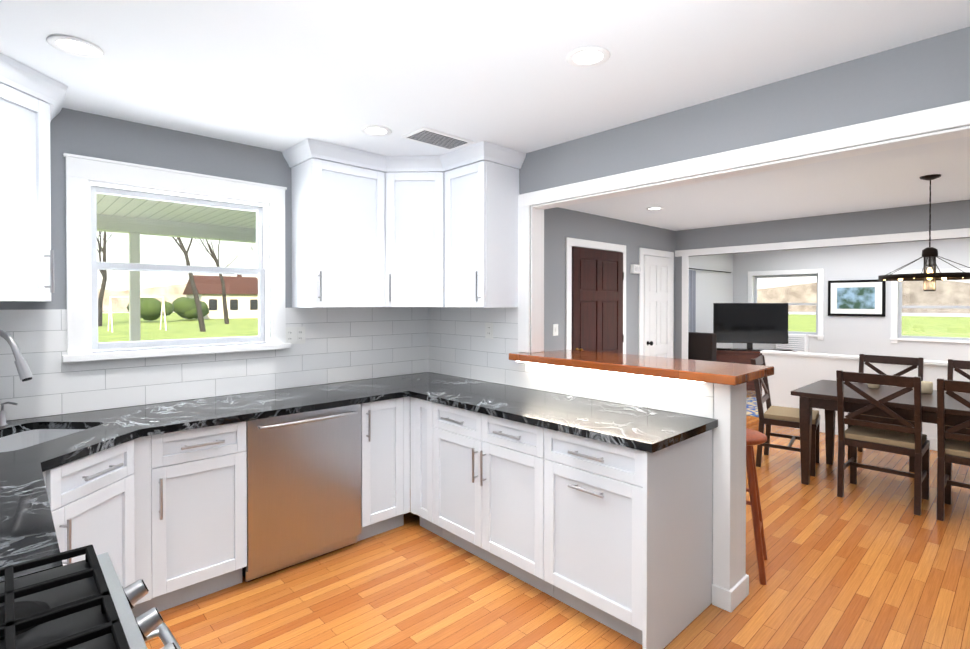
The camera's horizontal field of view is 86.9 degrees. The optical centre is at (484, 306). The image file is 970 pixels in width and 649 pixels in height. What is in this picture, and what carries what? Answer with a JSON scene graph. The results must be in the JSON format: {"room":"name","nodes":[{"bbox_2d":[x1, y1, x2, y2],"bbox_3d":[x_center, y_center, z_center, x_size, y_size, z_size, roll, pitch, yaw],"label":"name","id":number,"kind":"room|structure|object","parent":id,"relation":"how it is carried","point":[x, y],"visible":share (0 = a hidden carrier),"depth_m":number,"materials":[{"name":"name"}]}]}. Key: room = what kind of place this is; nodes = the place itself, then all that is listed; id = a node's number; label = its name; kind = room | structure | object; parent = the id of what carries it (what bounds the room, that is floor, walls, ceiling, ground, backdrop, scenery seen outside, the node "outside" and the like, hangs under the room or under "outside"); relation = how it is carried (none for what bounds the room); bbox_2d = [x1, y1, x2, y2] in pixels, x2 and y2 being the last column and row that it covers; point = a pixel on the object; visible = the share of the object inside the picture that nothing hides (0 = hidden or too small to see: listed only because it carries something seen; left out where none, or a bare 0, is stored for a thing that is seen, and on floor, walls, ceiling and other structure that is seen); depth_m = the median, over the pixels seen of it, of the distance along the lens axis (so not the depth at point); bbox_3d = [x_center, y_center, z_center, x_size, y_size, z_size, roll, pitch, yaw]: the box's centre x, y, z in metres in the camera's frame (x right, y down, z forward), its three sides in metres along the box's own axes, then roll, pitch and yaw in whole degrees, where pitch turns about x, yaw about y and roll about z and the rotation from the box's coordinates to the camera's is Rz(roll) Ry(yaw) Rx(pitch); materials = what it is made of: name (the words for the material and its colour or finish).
{"room":"kitchen","nodes":[
{"label":"kitchen","id":0,"kind":"room"},
{"bbox_2d":[0,108,675,357],"bbox_3d":[-0.125,0.206,4.631,7.470,2.480,0.150,0,1,-43],"label":"wall","id":1,"kind":"structure","parent":0,"point":[76,132],"depth_m":3.16,"materials":[{"name":"grey paint"}]},
{"bbox_2d":[0,83,53,301],"bbox_3d":[-2.214,-0.469,2.104,0.669,0.895,0.663,0,1,-43],"label":"upper cabinet","id":2,"kind":"object","parent":1,"relation":"attached to","point":[26,263],"visible":1,"depth_m":2.21,"materials":[{"name":"white wood"}]},
{"bbox_2d":[0,53,67,121],"bbox_3d":[-2.173,-0.964,2.097,0.725,0.092,0.725,0,1,-43],"label":"crown molding","id":3,"kind":"structure","parent":2,"relation":"on","point":[19,76],"depth_m":2.20,"materials":[{"name":"white wood"}]},
{"bbox_2d":[62,153,290,362],"bbox_3d":[-1.770,-0.254,3.041,1.160,1.062,0.209,0,1,-43],"label":"window","id":4,"kind":"structure","parent":1,"relation":"in","point":[83,265],"depth_m":2.94,"materials":[{"name":"white wood"}]},
{"bbox_2d":[0,307,427,420],"bbox_3d":[-1.576,0.276,3.161,3.040,0.537,0.007,0,1,-43],"label":"backsplash","id":5,"kind":"structure","parent":1,"relation":"attached to","point":[348,344],"depth_m":3.07,"materials":[{"name":"tile"}]},
{"bbox_2d":[286,326,304,343],"bbox_3d":[-1.275,0.192,3.430,0.145,0.115,0.009,0,1,-43],"label":"electrical outlet","id":6,"kind":"object","parent":5,"relation":"attached to","point":[295,335],"visible":0.98,"depth_m":3.43,"materials":[{"name":"white plastic"}]},
{"bbox_2d":[291,158,384,307],"bbox_3d":[-0.979,-0.462,3.465,0.518,0.933,0.369,0,1,-43],"label":"upper cabinet","id":7,"kind":"object","parent":1,"relation":"attached to","point":[338,235],"visible":1,"depth_m":3.34,"materials":[{"name":"white wood"}]},
{"bbox_2d":[385,172,444,306],"bbox_3d":[-0.480,-0.465,3.763,0.624,0.933,0.618,0,1,-43],"label":"upper cabinet","id":8,"kind":"object","parent":1,"relation":"attached to","point":[414,239],"visible":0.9,"depth_m":3.54,"materials":[{"name":"white wood"}]},
{"bbox_2d":[282,138,525,171],"bbox_3d":[-0.532,-0.975,3.393,1.200,0.092,1.080,0,1,-43],"label":"crown molding","id":9,"kind":"structure","parent":8,"relation":"on","point":[302,151],"depth_m":3.34,"materials":[{"name":"white wood"}]},
{"bbox_2d":[553,324,557,335],"bbox_3d":[0.738,0.240,5.327,0.080,0.120,0.013,0,1,-43],"label":"switch plate","id":10,"kind":"object","parent":1,"relation":"attached to","point":[555,329],"visible":1,"depth_m":5.32,"materials":[{"name":"white plastic"}]},
{"bbox_2d":[565,237,625,353],"bbox_3d":[1.287,0.347,5.839,1.166,2.177,0.019,0,1,-43],"label":"door frame","id":11,"kind":"structure","parent":1,"relation":"attached to","point":[571,242],"depth_m":5.49,"materials":[{"name":"white wood"}]},
{"bbox_2d":[572,247,623,353],"bbox_3d":[1.320,0.392,5.809,0.988,2.080,0.098,0,1,-43],"label":"front door","id":12,"kind":"structure","parent":1,"relation":"in","point":[597,298],"depth_m":5.79,"materials":[{"name":"brown wood"}]},
{"bbox_2d":[630,264,640,273],"bbox_3d":[1.880,-0.469,6.368,0.180,0.110,0.049,0,1,-43],"label":"door chime","id":13,"kind":"object","parent":1,"relation":"attached to","point":[635,269],"visible":1,"depth_m":6.33,"materials":[{"name":"white plastic"}]},
{"bbox_2d":[639,248,673,357],"bbox_3d":[2.271,0.340,6.762,0.886,2.177,0.019,0,1,-43],"label":"door frame","id":14,"kind":"structure","parent":1,"relation":"attached to","point":[652,252],"depth_m":6.50,"materials":[{"name":"white wood"}]},
{"bbox_2d":[643,255,671,357],"bbox_3d":[2.305,0.384,6.733,0.708,2.080,0.098,0,1,-43],"label":"closet door","id":15,"kind":"structure","parent":1,"relation":"in","point":[657,333],"depth_m":6.72,"materials":[{"name":"white wood"}]},
{"bbox_2d":[0,0,969,230],"bbox_3d":[2.444,-1.092,4.424,10.950,0.120,4.950,0,1,-43],"label":"ceiling","id":16,"kind":"structure","parent":0,"point":[280,75],"depth_m":2.18,"materials":[{"name":"white paint"}]},
{"bbox_2d":[46,35,103,57],"bbox_3d":[-1.585,-1.006,1.983,0.176,0.008,0.176,0,1,-43],"label":"recessed light","id":17,"kind":"object","parent":16,"relation":"in","point":[74,46],"visible":0.98,"depth_m":1.98,"materials":[{"name":"white plastic"}]},
{"bbox_2d":[361,125,391,135],"bbox_3d":[-0.628,-1.015,2.957,0.176,0.008,0.176,0,1,-43],"label":"recessed light","id":18,"kind":"object","parent":16,"relation":"in","point":[373,130],"visible":1,"depth_m":2.95,"materials":[{"name":"white plastic"}]},
{"bbox_2d":[401,127,473,149],"bbox_3d":[-0.287,-1.014,3.108,0.380,0.012,0.230,0,1,-43],"label":"ceiling vent","id":19,"kind":"object","parent":16,"relation":"in","point":[432,137],"visible":1,"depth_m":3.08,"materials":[{"name":"white metal"}]},
{"bbox_2d":[566,46,609,67],"bbox_3d":[0.416,-1.007,2.067,0.176,0.008,0.176,0,1,-43],"label":"recessed light","id":20,"kind":"object","parent":16,"relation":"in","point":[587,56],"visible":1,"depth_m":2.06,"materials":[{"name":"white plastic"}]},
{"bbox_2d":[646,207,662,209],"bbox_3d":[1.789,-1.036,5.403,0.176,0.008,0.176,0,1,-43],"label":"recessed light","id":21,"kind":"object","parent":16,"relation":"in","point":[654,208],"visible":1,"depth_m":5.40,"materials":[{"name":"white plastic"}]},
{"bbox_2d":[878,174,969,290],"bbox_3d":[3.507,-0.575,4.034,0.642,0.904,0.642,0,1,-43],"label":"dining pendant light","id":22,"kind":"object","parent":16,"relation":"hanging from","point":[931,275],"visible":1,"depth_m":4.01,"materials":[{"name":"brown metal"}]},
{"bbox_2d":[145,390,969,648],"bbox_3d":[2.444,1.508,4.447,10.950,0.120,4.950,0,1,-43],"label":"floor","id":23,"kind":"structure","parent":0,"point":[869,560],"depth_m":2.62,"materials":[{"name":"brown wood"}]},
{"bbox_2d":[43,439,134,605],"bbox_3d":[-2.029,1.030,2.108,0.927,0.876,0.931,0,1,-43],"label":"base cabinet","id":24,"kind":"object","parent":23,"relation":"on","point":[91,498],"visible":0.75,"depth_m":2.11,"materials":[{"name":"white wood"}]},
{"bbox_2d":[0,372,717,582],"bbox_3d":[-0.773,0.662,2.314,3.045,0.220,2.343,0,1,-43],"label":"countertop","id":25,"kind":"structure","parent":24,"relation":"on","point":[32,450],"depth_m":2.48,"materials":[{"name":"black stone"}]},
{"bbox_2d":[0,401,17,425],"bbox_3d":[-2.216,0.495,2.374,0.074,0.112,0.074,0,1,-43],"label":"soap dispenser","id":26,"kind":"object","parent":25,"relation":"on","point":[3,417],"visible":1,"depth_m":2.37,"materials":[{"name":"grey metal"}]},
{"bbox_2d":[0,329,32,381],"bbox_3d":[-2.123,0.322,2.212,0.249,0.462,0.268,0,1,-43],"label":"faucet","id":27,"kind":"object","parent":25,"relation":"on","point":[23,369],"visible":1,"depth_m":2.19,"materials":[{"name":"grey metal"}]},
{"bbox_2d":[0,544,180,648],"bbox_3d":[-0.784,1.006,0.718,0.731,0.948,0.762,0,1,-43],"label":"gas range","id":28,"kind":"object","parent":23,"relation":"on","point":[89,601],"visible":1,"depth_m":0.94,"materials":[{"name":"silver metal"}]},
{"bbox_2d":[131,421,246,617],"bbox_3d":[-1.611,1.025,2.693,0.498,0.876,0.649,0,1,-43],"label":"base cabinet","id":29,"kind":"object","parent":23,"relation":"on","point":[190,505],"visible":0.83,"depth_m":2.49,"materials":[{"name":"white wood"}]},
{"bbox_2d":[242,404,360,581],"bbox_3d":[-1.169,1.022,3.072,0.661,0.875,0.631,0,1,-43],"label":"dishwasher","id":30,"kind":"object","parent":23,"relation":"on","point":[303,486],"visible":0.73,"depth_m":2.85,"materials":[{"name":"grey metal"}]},
{"bbox_2d":[357,397,409,541],"bbox_3d":[-0.814,1.018,3.441,0.353,0.876,0.649,0,1,-43],"label":"base cabinet","id":31,"kind":"object","parent":23,"relation":"on","point":[385,465],"visible":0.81,"depth_m":3.24,"materials":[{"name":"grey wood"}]},
{"bbox_2d":[410,397,441,536],"bbox_3d":[-0.186,1.018,3.474,0.608,0.876,0.240,0,1,-43],"label":"base cabinet","id":32,"kind":"object","parent":23,"relation":"on","point":[421,458],"visible":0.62,"depth_m":3.28,"materials":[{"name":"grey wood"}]},
{"bbox_2d":[433,402,553,596],"bbox_3d":[0.189,1.022,3.044,0.649,0.876,0.895,0,1,-43],"label":"base cabinet","id":33,"kind":"object","parent":23,"relation":"on","point":[488,488],"visible":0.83,"depth_m":2.80,"materials":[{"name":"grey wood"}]},
{"bbox_2d":[544,428,711,648],"bbox_3d":[0.690,1.026,2.510,0.649,0.876,0.567,0,1,-43],"label":"base cabinet","id":34,"kind":"object","parent":23,"relation":"on","point":[627,542],"visible":0.85,"depth_m":2.30,"materials":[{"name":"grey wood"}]},
{"bbox_2d":[688,332,735,362],"bbox_3d":[3.162,0.892,7.411,0.720,1.060,0.670,0,1,-43],"label":"armchair","id":35,"kind":"object","parent":23,"relation":"on","point":[702,346],"visible":0.17,"depth_m":7.07,"materials":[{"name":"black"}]},
{"bbox_2d":[712,383,748,611],"bbox_3d":[1.229,0.912,2.555,0.228,1.105,0.094,0,1,-43],"label":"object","id":36,"kind":"structure","parent":23,"relation":"on","point":[730,588],"depth_m":2.50,"materials":[{"name":"white wood"}]},
{"bbox_2d":[746,397,758,416],"bbox_3d":[4.642,1.425,6.473,1.430,0.010,2.900,0,1,-43],"label":"area rug","id":37,"kind":"object","parent":23,"relation":"on","point":[751,407],"visible":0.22,"depth_m":7.19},
{"bbox_2d":[746,428,766,584],"bbox_3d":[1.412,1.088,2.905,0.334,0.752,0.336,0,1,30],"label":"bar stool","id":38,"kind":"object","parent":23,"relation":"on","point":[754,437],"visible":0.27,"depth_m":2.76,"materials":[{"name":"brown wood"}]},
{"bbox_2d":[716,348,796,390],"bbox_3d":[4.240,1.056,8.227,1.330,0.720,0.455,0,1,15],"label":"console","id":39,"kind":"object","parent":23,"relation":"on","point":[727,355],"visible":0.06,"depth_m":8.07,"materials":[{"name":"brown wood"}]},
{"bbox_2d":[713,303,787,350],"bbox_3d":[4.226,0.318,8.165,1.080,0.753,0.220,0,1,15],"label":"flat-screen tv","id":40,"kind":"object","parent":39,"relation":"on","point":[749,324],"visible":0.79,"depth_m":8.13,"materials":[{"name":"black plastic"}]},
{"bbox_2d":[751,355,819,476],"bbox_3d":[2.762,0.961,4.701,0.505,0.970,0.490,0,1,37],"label":"chair","id":41,"kind":"object","parent":23,"relation":"on","point":[780,416],"visible":0.85,"depth_m":4.61,"materials":[{"name":"brown wood"}]},
{"bbox_2d":[791,380,969,484],"bbox_3d":[3.369,1.072,3.946,0.920,0.760,1.550,0,1,-43],"label":"dining table","id":42,"kind":"object","parent":23,"relation":"on","point":[821,394],"visible":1,"depth_m":4.08,"materials":[{"name":"brown wood"}]},
{"bbox_2d":[868,384,879,388],"bbox_3d":[3.297,0.642,4.341,0.080,0.090,0.078,0,1,-43],"label":"jar","id":43,"kind":"object","parent":42,"relation":"on","point":[876,386],"depth_m":4.31,"materials":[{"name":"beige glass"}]},
{"bbox_2d":[921,381,932,393],"bbox_3d":[3.530,0.645,4.093,0.080,0.090,0.078,0,1,-43],"label":"jar","id":44,"kind":"object","parent":42,"relation":"on","point":[926,387],"depth_m":4.06,"materials":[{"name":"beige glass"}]},
{"bbox_2d":[836,370,929,515],"bbox_3d":[3.013,0.968,3.877,0.505,0.970,0.490,0,1,-43],"label":"dining chair","id":45,"kind":"object","parent":23,"relation":"on","point":[908,439],"visible":1,"depth_m":3.79,"materials":[{"name":"brown wood"}]},
{"bbox_2d":[848,354,923,471],"bbox_3d":[3.763,0.960,4.808,0.505,0.970,0.490,0,1,-43],"label":"dining chair","id":46,"kind":"object","parent":23,"relation":"on","point":[868,360],"visible":0.17,"depth_m":4.84,"materials":[{"name":"brown wood"}]},
{"bbox_2d":[936,378,969,520],"bbox_3d":[3.405,0.972,3.458,0.505,0.970,0.490,0,1,-43],"label":"dining chair","id":47,"kind":"object","parent":23,"relation":"on","point":[954,448],"visible":1,"depth_m":3.48,"materials":[{"name":"brown wood"}]},
{"bbox_2d":[945,359,969,440],"bbox_3d":[4.215,0.964,4.327,0.505,0.970,0.490,0,1,-43],"label":"dining chair","id":48,"kind":"object","parent":23,"relation":"on","point":[958,365],"visible":0.17,"depth_m":4.58,"materials":[{"name":"brown wood"}]},
{"bbox_2d":[689,254,732,347],"bbox_3d":[3.526,0.171,8.741,3.480,2.480,0.150,0,1,-43],"label":"wall","id":49,"kind":"structure","parent":0,"point":[712,287],"depth_m":9.08,"materials":[{"name":"grey paint"}]},
{"bbox_2d":[688,268,730,331],"bbox_3d":[3.890,0.359,8.925,1.800,2.000,0.078,0,1,-43],"label":"curtain","id":50,"kind":"object","parent":49,"relation":"hanging from","point":[692,304],"visible":0.52,"depth_m":8.45,"materials":[{"name":"white fabric"}]},
{"bbox_2d":[497,27,969,583],"bbox_3d":[1.007,0.223,2.744,0.140,2.480,4.150,0,1,-43],"label":"wall","id":51,"kind":"structure","parent":0,"point":[921,75],"depth_m":2.31,"materials":[{"name":"grey paint"}]},
{"bbox_2d":[445,161,518,307],"bbox_3d":[-0.038,-0.462,3.478,0.369,0.933,0.398,0,1,-43],"label":"upper cabinet","id":52,"kind":"object","parent":51,"relation":"attached to","point":[481,234],"visible":1,"depth_m":3.36,"materials":[{"name":"white wood"}]},
{"bbox_2d":[428,307,713,418],"bbox_3d":[0.328,0.274,3.360,0.008,0.537,2.321,0,1,-43],"label":"backsplash","id":53,"kind":"structure","parent":51,"relation":"attached to","point":[460,345],"depth_m":3.49,"materials":[{"name":"tile"}]},
{"bbox_2d":[485,322,492,338],"bbox_3d":[0.029,0.170,3.664,0.009,0.115,0.075,0,1,-43],"label":"electrical outlet","id":54,"kind":"object","parent":53,"relation":"attached to","point":[489,330],"visible":1,"depth_m":3.66,"materials":[{"name":"white plastic"}]},
{"bbox_2d":[509,349,773,385],"bbox_3d":[0.836,0.338,3.030,0.520,0.057,1.440,0,1,-43],"label":"bar","id":55,"kind":"object","parent":51,"relation":"on","point":[692,371],"visible":1,"depth_m":2.76,"materials":[{"name":"brown wood"}]},
{"bbox_2d":[518,100,969,352],"bbox_3d":[1.263,-0.216,2.453,0.156,1.058,2.880,0,1,-43],"label":"trim","id":56,"kind":"structure","parent":51,"relation":"attached to","point":[942,118],"depth_m":2.52,"materials":[{"name":"white wood"}]},
{"bbox_2d":[675,200,969,438],"bbox_3d":[3.943,0.196,5.841,0.120,2.480,4.650,0,1,-43],"label":"wall","id":57,"kind":"structure","parent":0,"point":[792,372],"depth_m":5.88,"materials":[{"name":"white paint"}]},
{"bbox_2d":[675,228,969,450],"bbox_3d":[4.114,0.335,5.660,0.180,2.205,4.150,0,1,-43],"label":"trim","id":58,"kind":"structure","parent":57,"relation":"attached to","point":[910,236],"depth_m":5.92,"materials":[{"name":"white wood"}]},
{"bbox_2d":[733,238,969,360],"bbox_3d":[6.383,0.176,8.130,0.150,2.480,4.650,0,1,-43],"label":"wall","id":59,"kind":"structure","parent":0,"point":[856,335],"depth_m":8.31,"materials":[{"name":"grey paint"}]},
{"bbox_2d":[748,269,823,339],"bbox_3d":[5.367,-0.048,9.163,0.155,1.210,1.230,0,1,-43],"label":"window","id":60,"kind":"structure","parent":59,"relation":"in","point":[818,333],"depth_m":8.97,"materials":[{"name":"white wood"}]},
{"bbox_2d":[776,334,807,351],"bbox_3d":[5.382,0.631,8.970,0.163,0.295,0.460,0,1,-43],"label":"air conditioner unit","id":61,"kind":"object","parent":59,"relation":"attached to","point":[797,342],"visible":0.75,"depth_m":8.86,"materials":[{"name":"white plastic"}]},
{"bbox_2d":[828,279,885,316],"bbox_3d":[6.048,-0.141,8.348,0.035,0.590,0.770,0,1,-43],"label":"framed picture","id":62,"kind":"object","parent":59,"relation":"attached to","point":[856,297],"visible":0.93,"depth_m":8.32,"materials":[{"name":"black wood"}]},
{"bbox_2d":[890,268,969,342],"bbox_3d":[6.811,0.006,7.625,0.155,1.130,1.210,0,1,-43],"label":"window","id":63,"kind":"structure","parent":59,"relation":"in","point":[896,314],"depth_m":7.85,"materials":[{"name":"white"}]},
{"label":"outside","id":64,"kind":"structure","parent":0,"visible":0},
{"bbox_2d":[98,312,969,342],"bbox_3d":[-6.627,1.804,32.721,150.000,0.300,170.000,0,1,-43],"label":"ground","id":65,"kind":"structure","parent":64,"point":[149,328],"depth_m":39.41,"materials":[{"name":"green plant"}]},
{"bbox_2d":[97,231,112,325],"bbox_3d":[-32.112,-4.704,42.153,5.192,12.686,5.111,0,1,-43],"label":"tree","id":66,"kind":"object","parent":65,"relation":"on","point":[102,290],"depth_m":41.77,"materials":[{"name":"brown plant"}]},
{"bbox_2d":[108,296,166,331],"bbox_3d":[-24.749,0.485,33.535,6.375,2.354,1.875,0,1,-43],"label":"swing set","id":67,"kind":"object","parent":65,"relation":"on","point":[110,308],"depth_m":34.84,"materials":[{"name":"white metal"}]},
{"bbox_2d":[126,297,208,320],"bbox_3d":[-27.738,0.259,40.649,18.306,2.433,32.556,0,1,-43],"label":"shrubs","id":68,"kind":"object","parent":65,"relation":"on","point":[153,315],"depth_m":49.96,"materials":[{"name":"green plant"}]},
{"bbox_2d":[96,193,255,340],"bbox_3d":[-2.755,0.467,4.024,4.800,2.870,2.540,0,1,-43],"label":"porch ceiling","id":69,"kind":"structure","parent":65,"relation":"on","point":[169,223],"depth_m":4.93,"materials":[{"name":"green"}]},
{"bbox_2d":[172,237,205,331],"bbox_3d":[-21.316,-4.202,34.538,6.243,11.839,5.188,0,1,-43],"label":"tree","id":70,"kind":"object","parent":65,"relation":"on","point":[197,303],"depth_m":33.68,"materials":[{"name":"brown plant"}]},
{"bbox_2d":[183,275,257,318],"bbox_3d":[-32.511,-1.415,63.943,7.600,5.600,7.800,0,1,-43],"label":"house","id":71,"kind":"structure","parent":65,"relation":"on","point":[215,304],"depth_m":61.75,"materials":[{"name":"white"}]},
{"bbox_2d":[195,239,246,323],"bbox_3d":[-24.648,-4.577,47.592,6.184,12.339,4.819,0,1,-43],"label":"tree","id":72,"kind":"object","parent":65,"relation":"on","point":[212,252],"depth_m":45.77,"materials":[{"name":"brown plant"}]},
{"bbox_2d":[98,278,969,312],"bbox_3d":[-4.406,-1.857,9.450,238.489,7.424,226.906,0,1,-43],"label":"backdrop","id":73,"kind":"structure","parent":64,"point":[915,292],"depth_m":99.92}
]}

